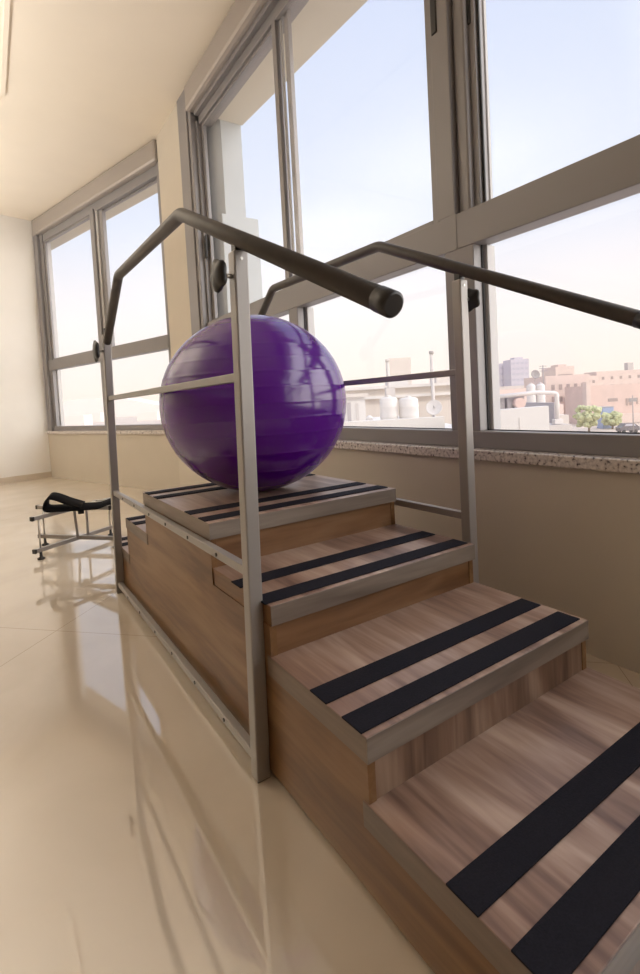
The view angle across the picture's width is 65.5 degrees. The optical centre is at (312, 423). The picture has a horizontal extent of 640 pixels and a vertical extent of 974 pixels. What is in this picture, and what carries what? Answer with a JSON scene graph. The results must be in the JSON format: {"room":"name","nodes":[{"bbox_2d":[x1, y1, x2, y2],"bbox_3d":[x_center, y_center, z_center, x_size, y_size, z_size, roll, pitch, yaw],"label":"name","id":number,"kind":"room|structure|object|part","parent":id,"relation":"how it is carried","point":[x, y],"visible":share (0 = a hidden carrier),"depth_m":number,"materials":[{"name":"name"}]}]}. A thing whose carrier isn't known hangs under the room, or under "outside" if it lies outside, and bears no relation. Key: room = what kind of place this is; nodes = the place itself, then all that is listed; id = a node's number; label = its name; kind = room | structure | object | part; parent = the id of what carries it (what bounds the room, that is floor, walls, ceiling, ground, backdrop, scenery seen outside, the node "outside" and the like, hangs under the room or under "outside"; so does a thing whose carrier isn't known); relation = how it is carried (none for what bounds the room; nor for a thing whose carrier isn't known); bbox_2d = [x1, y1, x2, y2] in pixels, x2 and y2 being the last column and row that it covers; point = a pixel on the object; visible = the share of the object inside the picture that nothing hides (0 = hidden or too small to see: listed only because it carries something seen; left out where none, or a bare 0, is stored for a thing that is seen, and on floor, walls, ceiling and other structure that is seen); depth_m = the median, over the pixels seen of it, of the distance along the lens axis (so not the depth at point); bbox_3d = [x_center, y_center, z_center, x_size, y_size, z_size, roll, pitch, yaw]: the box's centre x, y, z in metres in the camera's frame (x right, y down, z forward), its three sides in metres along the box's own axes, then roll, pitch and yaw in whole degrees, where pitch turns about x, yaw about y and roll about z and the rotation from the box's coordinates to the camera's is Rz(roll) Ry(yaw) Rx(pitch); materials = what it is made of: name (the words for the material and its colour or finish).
{"room":"care facility","nodes":[
{"label":"care facility","id":0,"kind":"room"},
{"bbox_2d":[0,215,50,477],"bbox_3d":[-6.302,-0.865,5.124,0.155,3.813,6.740,-1,4,43],"label":"wall","id":1,"kind":"structure","parent":0,"point":[24,440],"depth_m":7.24,"materials":[{"name":"white paint"}]},
{"bbox_2d":[0,472,51,483],"bbox_3d":[-6.195,0.998,5.119,0.013,0.085,6.607,-1,4,43],"label":"baseboard","id":2,"kind":"structure","parent":1,"relation":"attached to","point":[5,480],"depth_m":7.26,"materials":[{"name":"beige tile"}]},
{"bbox_2d":[50,183,157,249],"bbox_3d":[-2.952,-2.947,6.727,3.862,0.350,0.270,-1,3,40],"label":"soffit","id":3,"kind":"object","parent":1,"relation":"attached to","point":[151,190],"depth_m":6.55,"materials":[{"name":"beige paint"}]},
{"bbox_2d":[48,434,179,489],"bbox_3d":[-2.689,0.454,6.549,3.312,0.655,0.150,-1,3,40],"label":"wall","id":4,"kind":"structure","parent":0,"point":[145,461],"depth_m":6.20,"materials":[{"name":"beige paint"}]},
{"bbox_2d":[31,140,170,430],"bbox_3d":[-2.777,-1.470,6.448,3.232,3.114,0.185,-1,3,40],"label":"window","id":5,"kind":"structure","parent":4,"relation":"in","point":[139,171],"depth_m":6.34,"materials":[{"name":"grey metal"}]},
{"bbox_3d":[-3.293,-1.812,6.842,1.522,1.728,0.030,-1,3,40],"label":"sash","id":6,"kind":"part","parent":5,"relation":"part of","materials":[{"name":"grey metal"}]},
{"bbox_3d":[-2.096,-1.832,5.896,1.330,1.728,0.030,-1,3,40],"label":"sash","id":7,"kind":"part","parent":5,"relation":"part of","materials":[{"name":"grey metal"}]},
{"bbox_2d":[47,430,164,433],"bbox_3d":[-2.683,0.104,6.524,3.262,0.044,0.210,-1,3,40],"label":"trim","id":8,"kind":"structure","parent":4,"relation":"on","point":[96,431],"depth_m":6.23,"materials":[{"name":"stone"}]},
{"bbox_2d":[0,0,234,220],"bbox_3d":[-3.163,-2.837,0.835,7.659,0.180,12.213,-5,3,-33],"label":"ceiling","id":9,"kind":"structure","parent":0,"point":[90,84],"depth_m":4.35,"materials":[{"name":"paint"}]},
{"bbox_2d":[0,0,9,96],"bbox_3d":[-2.474,-2.796,1.290,3.000,0.018,5.920,-5,3,-33],"label":"trim","id":10,"kind":"structure","parent":9,"relation":"attached to","point":[6,12],"depth_m":3.82,"materials":[{"name":"paint"}]},
{"bbox_2d":[218,0,367,125],"bbox_3d":[1.507,-2.914,1.381,0.731,0.400,7.720,-5,3,-33],"label":"soffit","id":11,"kind":"object","parent":9,"relation":"attached to","point":[318,21],"depth_m":3.60,"materials":[{"name":"beige paint"}]},
{"bbox_2d":[156,103,201,486],"bbox_3d":[-1.298,-1.139,5.142,0.190,3.813,0.732,-5,3,-33],"label":"wall pillar","id":12,"kind":"structure","parent":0,"point":[168,149],"depth_m":5.03,"materials":[{"name":"beige paint"}]},
{"bbox_2d":[206,119,262,316],"bbox_3d":[-0.730,3.289,5.330,0.393,12.900,1.232,-5,3,-33],"label":"wall pier","id":13,"kind":"object","parent":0,"point":[224,143],"visible":0.14,"depth_m":4.55,"materials":[{"name":"beige paint"}]},
{"bbox_2d":[0,477,639,973],"bbox_3d":[-2.948,1.116,1.021,7.659,0.120,12.213,-5,3,-33],"label":"floor","id":14,"kind":"structure","parent":0,"point":[139,835],"depth_m":1.16,"materials":[{"name":"tile"}]},
{"bbox_2d":[29,497,124,559],"bbox_3d":[-1.633,0.720,3.513,0.595,0.294,0.502,-4,3,-24],"label":"stand","id":15,"kind":"object","parent":14,"relation":"on","point":[91,535],"visible":0.64,"depth_m":3.49,"materials":[{"name":"silver metal"}]},
{"bbox_3d":[-1.789,0.718,3.257,0.011,0.198,0.012,-5,3,-33],"label":"corner rod","id":16,"kind":"part","parent":15,"relation":"part of","materials":[{"name":"silver metal"}]},
{"bbox_3d":[-1.947,0.711,3.601,0.011,0.198,0.012,-5,3,-33],"label":"corner rod","id":17,"kind":"part","parent":15,"relation":"part of","materials":[{"name":"silver metal"}]},
{"bbox_2d":[42,492,110,511],"bbox_3d":[-1.576,0.518,3.397,0.478,0.131,0.190,-5,3,-28],"label":"strap","id":18,"kind":"object","parent":15,"relation":"on","point":[68,504],"visible":0.94,"depth_m":3.35,"materials":[{"name":"black"}]},
{"bbox_2d":[92,208,639,973],"bbox_3d":[-0.096,0.072,1.872,0.932,1.573,2.591,-5,3,-33],"label":"stairs","id":19,"kind":"structure","parent":14,"relation":"on","point":[451,736],"depth_m":1.17,"materials":[{"name":"laminate"}]},
{"bbox_3d":[-1.098,-0.369,2.522,0.028,0.112,0.109,-5,3,-33],"label":"star knob","id":20,"kind":"part","parent":19,"relation":"part of","materials":[{"name":"black plastic"}]},
{"bbox_3d":[-1.029,0.209,2.569,0.061,1.336,0.037,-5,3,-33],"label":"post","id":21,"kind":"part","parent":19,"relation":"part of","materials":[{"name":"silver metal"}]},
{"bbox_3d":[-0.607,-0.123,1.889,0.022,0.022,1.558,-5,3,-33],"label":"rail","id":22,"kind":"part","parent":19,"relation":"part of","materials":[{"name":"silver metal"}]},
{"bbox_3d":[-0.587,0.362,1.907,0.022,0.024,1.558,-5,3,-33],"label":"rail","id":23,"kind":"part","parent":19,"relation":"part of","materials":[{"name":"silver metal"}]},
{"bbox_3d":[-0.569,0.839,1.924,0.022,0.026,1.558,-5,3,-33],"label":"rail","id":24,"kind":"part","parent":19,"relation":"part of","materials":[{"name":"silver metal"}]},
{"bbox_3d":[-0.225,-0.354,1.186,0.028,0.080,0.078,-5,3,-33],"label":"star knob","id":25,"kind":"part","parent":19,"relation":"part of","materials":[{"name":"black plastic"}]},
{"bbox_3d":[-0.183,-0.427,1.210,0.024,0.040,0.024,-5,3,-33],"label":"post","id":26,"kind":"part","parent":19,"relation":"part of","materials":[{"name":"black plastic"}]},
{"bbox_3d":[-0.477,-0.431,1.661,0.049,0.509,2.174,-5,3,-33],"label":"handrail","id":27,"kind":"part","parent":19,"relation":"part of","materials":[{"name":"metal"}]},
{"bbox_3d":[-0.157,0.237,1.234,0.060,1.310,0.037,-5,3,-33],"label":"post","id":28,"kind":"part","parent":19,"relation":"part of","materials":[{"name":"silver metal"}]},
{"bbox_2d":[159,315,345,490],"bbox_3d":[-0.238,-0.087,2.046,0.753,0.706,0.753,-5,3,-39],"label":"exercise ball","id":29,"kind":"object","parent":19,"relation":"on","point":[299,391],"visible":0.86,"depth_m":1.76,"materials":[{"name":"purple plastic"}]},
{"bbox_3d":[-0.394,0.610,1.684,0.018,0.526,2.582,-5,3,-33],"label":"panel","id":30,"kind":"part","parent":19,"relation":"part of","materials":[{"name":"laminate"}]},
{"bbox_3d":[0.065,-0.180,2.326,0.022,0.022,1.558,-5,3,-33],"label":"rail","id":31,"kind":"part","parent":19,"relation":"part of","materials":[{"name":"silver metal"}]},
{"bbox_3d":[0.091,0.304,2.349,0.022,0.024,1.558,-5,3,-33],"label":"rail","id":32,"kind":"part","parent":19,"relation":"part of","materials":[{"name":"silver metal"}]},
{"bbox_3d":[0.196,-0.487,2.086,0.041,0.509,2.196,-5,3,-33],"label":"handrail","id":33,"kind":"part","parent":19,"relation":"part of","materials":[{"name":"metal"}]},
{"bbox_3d":[0.484,-0.484,1.644,0.024,0.040,0.024,-5,3,-33],"label":"post","id":34,"kind":"part","parent":19,"relation":"part of","materials":[{"name":"black plastic"}]},
{"bbox_3d":[0.520,0.179,1.675,0.037,1.310,0.037,-5,3,-33],"label":"post","id":35,"kind":"part","parent":19,"relation":"part of","materials":[{"name":"silver metal"}]},
{"bbox_3d":[0.530,-0.418,1.678,0.028,0.080,0.078,-5,3,-33],"label":"star knob","id":36,"kind":"part","parent":19,"relation":"part of","materials":[{"name":"black plastic"}]},
{"bbox_3d":[0.215,0.558,2.081,0.018,0.526,2.582,-5,3,-33],"label":"panel","id":37,"kind":"part","parent":19,"relation":"part of","materials":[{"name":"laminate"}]},
{"bbox_2d":[201,440,639,673],"bbox_3d":[1.218,0.456,1.502,0.238,0.699,8.174,-5,3,-33],"label":"wall","id":38,"kind":"structure","parent":0,"point":[567,540],"depth_m":1.85,"materials":[{"name":"beige paint"}]},
{"bbox_2d":[177,0,639,457],"bbox_3d":[1.121,-1.446,1.399,0.265,3.114,8.145,-5,3,-33],"label":"window","id":39,"kind":"structure","parent":38,"relation":"attached to","point":[467,218],"depth_m":2.16,"materials":[{"name":"grey metal"}]},
{"bbox_3d":[-0.968,-1.602,4.509,0.020,0.200,0.040,-5,3,-33],"label":"pull handle","id":40,"kind":"part","parent":39,"relation":"part of","materials":[{"name":"black plastic"}]},
{"bbox_3d":[-0.559,-1.806,3.938,0.030,1.764,1.420,-5,3,-33],"label":"sash","id":41,"kind":"part","parent":39,"relation":"part of","materials":[{"name":"grey metal"}]},
{"bbox_3d":[0.161,-1.791,2.778,0.030,1.764,1.390,-5,3,-33],"label":"sash","id":42,"kind":"part","parent":39,"relation":"part of","materials":[{"name":"grey metal"}]},
{"bbox_3d":[0.523,-1.844,2.159,0.016,0.300,0.032,-5,3,-33],"label":"pull handle","id":43,"kind":"part","parent":39,"relation":"part of","materials":[{"name":"black plastic"}]},
{"bbox_3d":[0.644,-1.807,2.083,0.022,0.280,0.038,-5,3,-33],"label":"pull handle","id":44,"kind":"part","parent":39,"relation":"part of","materials":[{"name":"black plastic"}]},
{"bbox_3d":[1.458,-1.773,0.896,0.030,1.764,2.840,-5,3,-33],"label":"sash","id":45,"kind":"part","parent":39,"relation":"part of","materials":[{"name":"grey metal"}]},
{"label":"outside","id":46,"kind":"structure","parent":0,"visible":0},
{"bbox_2d":[93,416,639,432],"bbox_3d":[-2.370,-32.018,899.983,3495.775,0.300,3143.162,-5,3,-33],"label":"ground","id":47,"kind":"structure","parent":46,"point":[118,420],"depth_m":369.56,"materials":[{"name":"grey concrete"}]},
{"bbox_2d":[64,414,92,425],"bbox_3d":[-175.502,-1.950,366.172,25.073,8.566,23.075,-5,3,-33],"label":"house","id":48,"kind":"structure","parent":47,"relation":"on","point":[73,420],"depth_m":359.24,"materials":[{"name":"beige"}]},
{"bbox_2d":[85,412,103,421],"bbox_3d":[-223.443,-6.664,512.397,20.883,9.490,20.352,-5,3,-33],"label":"house","id":49,"kind":"structure","parent":47,"relation":"on","point":[96,417],"depth_m":505.50,"materials":[{"name":"beige"}]},
{"bbox_2d":[136,411,160,420],"bbox_3d":[-149.897,-7.237,457.212,23.168,7.799,21.837,-5,3,-33],"label":"house","id":50,"kind":"structure","parent":47,"relation":"on","point":[155,415],"depth_m":450.26,"materials":[{"name":"beige"}]},
{"bbox_2d":[63,378,430,416],"bbox_3d":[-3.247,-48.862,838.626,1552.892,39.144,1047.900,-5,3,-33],"label":"hills","id":51,"kind":"structure","parent":47,"relation":"on","point":[127,407],"depth_m":798.57,"materials":[{"name":"beige"}]},
{"bbox_2d":[343,416,451,427],"bbox_3d":[2.465,4.276,17.227,4.080,9.470,14.000,-3,3,0],"label":"building","id":52,"kind":"structure","parent":47,"relation":"on","point":[423,422],"depth_m":10.02,"materials":[{"name":"white concrete"}]},
{"bbox_2d":[344,393,367,421],"bbox_3d":[1.483,-0.570,18.974,1.050,1.120,2.250,-3,3,0],"label":"shed","id":53,"kind":"object","parent":52,"relation":"on","point":[355,403],"visible":0.59,"depth_m":17.99,"materials":[{"name":"grey"}]},
{"bbox_3d":[1.319,-0.375,18.002,0.140,0.800,0.050,-3,3,0],"label":"door","id":54,"kind":"part","parent":53,"relation":"part of","materials":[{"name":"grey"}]},
{"bbox_3d":[1.617,-0.417,18.000,0.100,0.650,0.050,-3,3,0],"label":"panel","id":55,"kind":"part","parent":53,"relation":"part of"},
{"bbox_2d":[379,395,397,419],"bbox_3d":[2.450,-0.419,16.006,0.581,0.991,0.581,-5,3,-33],"label":"water tank","id":56,"kind":"object","parent":52,"relation":"on","point":[388,404],"visible":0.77,"depth_m":15.76,"materials":[{"name":"white plastic"}]},
{"bbox_2d":[385,359,394,396],"bbox_3d":[3.091,-1.369,19.968,0.350,2.436,0.400,-3,3,0],"label":"flue pipe","id":57,"kind":"object","parent":52,"relation":"on","point":[389,390],"visible":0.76,"depth_m":19.78,"materials":[{"name":"grey metal"}]},
{"bbox_2d":[399,396,418,418],"bbox_3d":[3.090,-0.430,16.008,0.632,0.944,0.632,-5,3,-33],"label":"water tank","id":58,"kind":"object","parent":52,"relation":"on","point":[408,406],"visible":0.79,"depth_m":15.74,"materials":[{"name":"white plastic"}]},
{"bbox_2d":[426,400,441,416],"bbox_3d":[3.166,-0.222,12.969,0.403,0.805,0.217,-1,3,37],"label":"satellite dish","id":59,"kind":"object","parent":52,"relation":"on","point":[433,407],"visible":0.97,"depth_m":12.99,"materials":[{"name":"white metal"}]},
{"bbox_2d":[345,377,451,423],"bbox_3d":[5.285,2.735,32.030,8.500,10.850,12.300,-3,3,0],"label":"building","id":60,"kind":"structure","parent":47,"relation":"on","point":[422,392],"depth_m":25.97,"materials":[{"name":"beige concrete"}]},
{"bbox_2d":[386,357,411,384],"bbox_3d":[21.345,-6.471,122.401,7.168,19.000,7.081,-5,3,-33],"label":"house","id":61,"kind":"structure","parent":47,"relation":"on","point":[397,366],"depth_m":119.57,"materials":[{"name":"beige"}]},
{"bbox_2d":[429,351,435,416],"bbox_3d":[6.369,2.338,25.658,0.234,12.120,0.240,-5,3,-33],"label":"chimney","id":62,"kind":"object","parent":47,"relation":"on","point":[431,353],"visible":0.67,"depth_m":25.36,"materials":[{"name":"grey"}]},
{"bbox_2d":[499,363,503,386],"bbox_3d":[156.643,-34.796,425.348,14.253,32.400,15.075,-5,3,-33],"label":"office tower","id":63,"kind":"structure","parent":47,"relation":"on","point":[501,378],"depth_m":419.07,"materials":[{"name":"grey"}]},
{"bbox_2d":[500,385,523,389],"bbox_3d":[116.545,-16.824,305.927,29.178,12.100,24.774,-5,3,-33],"label":"house","id":64,"kind":"structure","parent":47,"relation":"on","point":[521,386],"depth_m":299.72,"materials":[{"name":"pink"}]},
{"bbox_2d":[503,357,528,385],"bbox_3d":[166.549,-36.093,407.300,20.877,35.600,21.317,-5,3,-33],"label":"office tower","id":65,"kind":"structure","parent":47,"relation":"on","point":[515,369],"depth_m":399.20,"materials":[{"name":"grey"}]},
{"bbox_2d":[500,406,549,430],"bbox_3d":[3.838,4.480,9.777,1.390,9.610,1.110,-3,3,0],"label":"building","id":66,"kind":"structure","parent":47,"relation":"on","point":[536,417],"depth_m":9.02,"materials":[{"name":"white concrete"}]},
{"bbox_2d":[500,388,563,413],"bbox_3d":[17.205,1.998,42.946,5.800,10.000,6.500,-3,3,0],"label":"building","id":67,"kind":"structure","parent":47,"relation":"on","point":[503,391],"depth_m":45.56,"materials":[{"name":"beige concrete"}]},
{"bbox_2d":[531,370,539,386],"bbox_3d":[17.896,-2.903,39.867,0.663,2.830,0.335,-4,3,-19],"label":"satellite dish","id":68,"kind":"object","parent":67,"relation":"on","point":[535,374],"visible":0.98,"depth_m":39.88,"materials":[{"name":"grey metal"}]},
{"bbox_2d":[525,402,571,430],"bbox_3d":[5.455,4.239,13.581,1.750,9.560,3.300,-3,3,0],"label":"building","id":69,"kind":"structure","parent":47,"relation":"on","point":[553,427],"depth_m":12.36,"materials":[{"name":"grey"}]},
{"bbox_2d":[500,398,504,408],"bbox_3d":[4.491,-0.324,12.205,0.300,0.784,0.415,-3,3,0],"label":"air conditioner","id":70,"kind":"object","parent":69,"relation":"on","point":[502,402],"visible":0.09,"depth_m":12.00,"materials":[{"name":"grey metal"}]},
{"bbox_2d":[504,396,523,408],"bbox_3d":[4.910,-0.347,12.206,0.420,0.784,0.415,-3,3,0],"label":"air conditioner","id":71,"kind":"object","parent":69,"relation":"on","point":[508,401],"visible":0.12,"depth_m":12.01,"materials":[{"name":"grey metal"}]},
{"bbox_2d":[512,398,525,407],"bbox_3d":[4.934,-0.281,11.886,0.250,0.679,0.180,-3,3,0],"label":"drum","id":72,"kind":"object","parent":69,"relation":"on","point":[517,402],"visible":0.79,"depth_m":11.79,"materials":[{"name":"beige"}]},
{"bbox_2d":[500,390,562,423],"bbox_3d":[5.113,-0.368,11.912,1.673,0.831,0.160,-3,3,0],"label":"duct pipe","id":73,"kind":"object","parent":69,"relation":"on","point":[557,420],"visible":0.99,"depth_m":11.86,"materials":[{"name":"white metal"}]},
{"bbox_2d":[524,374,589,413],"bbox_3d":[71.798,-7.473,147.045,18.026,13.200,18.496,-5,3,-33],"label":"house","id":74,"kind":"structure","parent":47,"relation":"on","point":[558,383],"depth_m":139.86,"materials":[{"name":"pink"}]},
{"bbox_2d":[542,364,573,375],"bbox_3d":[101.454,-14.760,205.865,12.827,19.000,14.149,-5,3,-33],"label":"house","id":75,"kind":"structure","parent":47,"relation":"on","point":[563,369],"depth_m":199.61,"materials":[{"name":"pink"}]},
{"bbox_2d":[560,414,568,423],"bbox_3d":[11.178,3.316,27.221,2.800,9.500,6.000,-3,3,0],"label":"building","id":76,"kind":"structure","parent":47,"relation":"on","point":[564,417],"depth_m":24.06,"materials":[{"name":"beige concrete"}]},
{"bbox_2d":[526,383,535,401],"bbox_3d":[10.981,-1.241,25.005,0.440,1.620,0.440,-5,3,-33],"label":"water tank","id":77,"kind":"object","parent":76,"relation":"on","point":[530,387],"visible":0.59,"depth_m":24.83,"materials":[{"name":"white plastic"}]},
{"bbox_2d":[536,383,545,401],"bbox_3d":[11.451,-1.267,25.005,0.440,1.620,0.440,-5,3,-33],"label":"water tank","id":78,"kind":"object","parent":76,"relation":"on","point":[539,398],"visible":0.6,"depth_m":24.82,"materials":[{"name":"white plastic"}]},
{"bbox_2d":[572,405,604,430],"bbox_3d":[58.000,-1.089,105.102,6.020,5.912,5.693,-5,3,-33],"label":"street tree","id":79,"kind":"object","parent":47,"relation":"on","point":[588,419],"visible":0.99,"depth_m":103.69,"materials":[{"name":"green plant"}]},
{"bbox_2d":[589,375,597,385],"bbox_3d":[141.545,-18.013,265.909,19.116,15.500,18.236,-5,3,-33],"label":"house","id":80,"kind":"structure","parent":47,"relation":"on","point":[593,379],"depth_m":259.70,"materials":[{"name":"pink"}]},
{"bbox_2d":[565,382,639,423],"bbox_3d":[82.353,-6.058,130.264,29.866,10.800,25.512,-5,3,-33],"label":"house","id":81,"kind":"structure","parent":47,"relation":"on","point":[617,395],"depth_m":125.06,"materials":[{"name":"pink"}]},
{"bbox_2d":[597,406,613,428],"bbox_3d":[66.690,-1.484,113.521,3.735,4.950,3.735,-5,3,-33],"label":"cabin","id":82,"kind":"object","parent":47,"relation":"on","point":[608,409],"visible":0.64,"depth_m":112.37,"materials":[{"name":"blue"}]},
{"bbox_2d":[584,362,639,384],"bbox_3d":[162.114,-21.880,267.797,27.920,20.800,23.957,-5,3,-33],"label":"house","id":83,"kind":"structure","parent":47,"relation":"on","point":[628,375],"depth_m":261.67,"materials":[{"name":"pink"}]},
{"bbox_2d":[601,411,622,428],"bbox_3d":[66.553,-0.872,110.316,3.960,4.068,4.130,-5,3,-33],"label":"street tree","id":84,"kind":"object","parent":47,"relation":"on","point":[613,418],"visible":0.97,"depth_m":109.38,"materials":[{"name":"green plant"}]},
{"bbox_2d":[615,423,639,431],"bbox_3d":[63.496,0.807,100.404,4.187,1.945,3.527,-5,3,-33],"label":"car","id":85,"kind":"object","parent":47,"relation":"on","point":[623,427],"visible":0.84,"depth_m":99.56,"materials":[{"name":"grey paint"}]},
{"bbox_2d":[628,395,636,431],"bbox_3d":[61.285,-1.659,95.226,1.351,7.600,0.969,-5,3,-33],"label":"lamp post","id":86,"kind":"object","parent":47,"relation":"on","point":[632,399],"visible":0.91,"depth_m":95.10,"materials":[{"name":"grey metal"}]}
]}

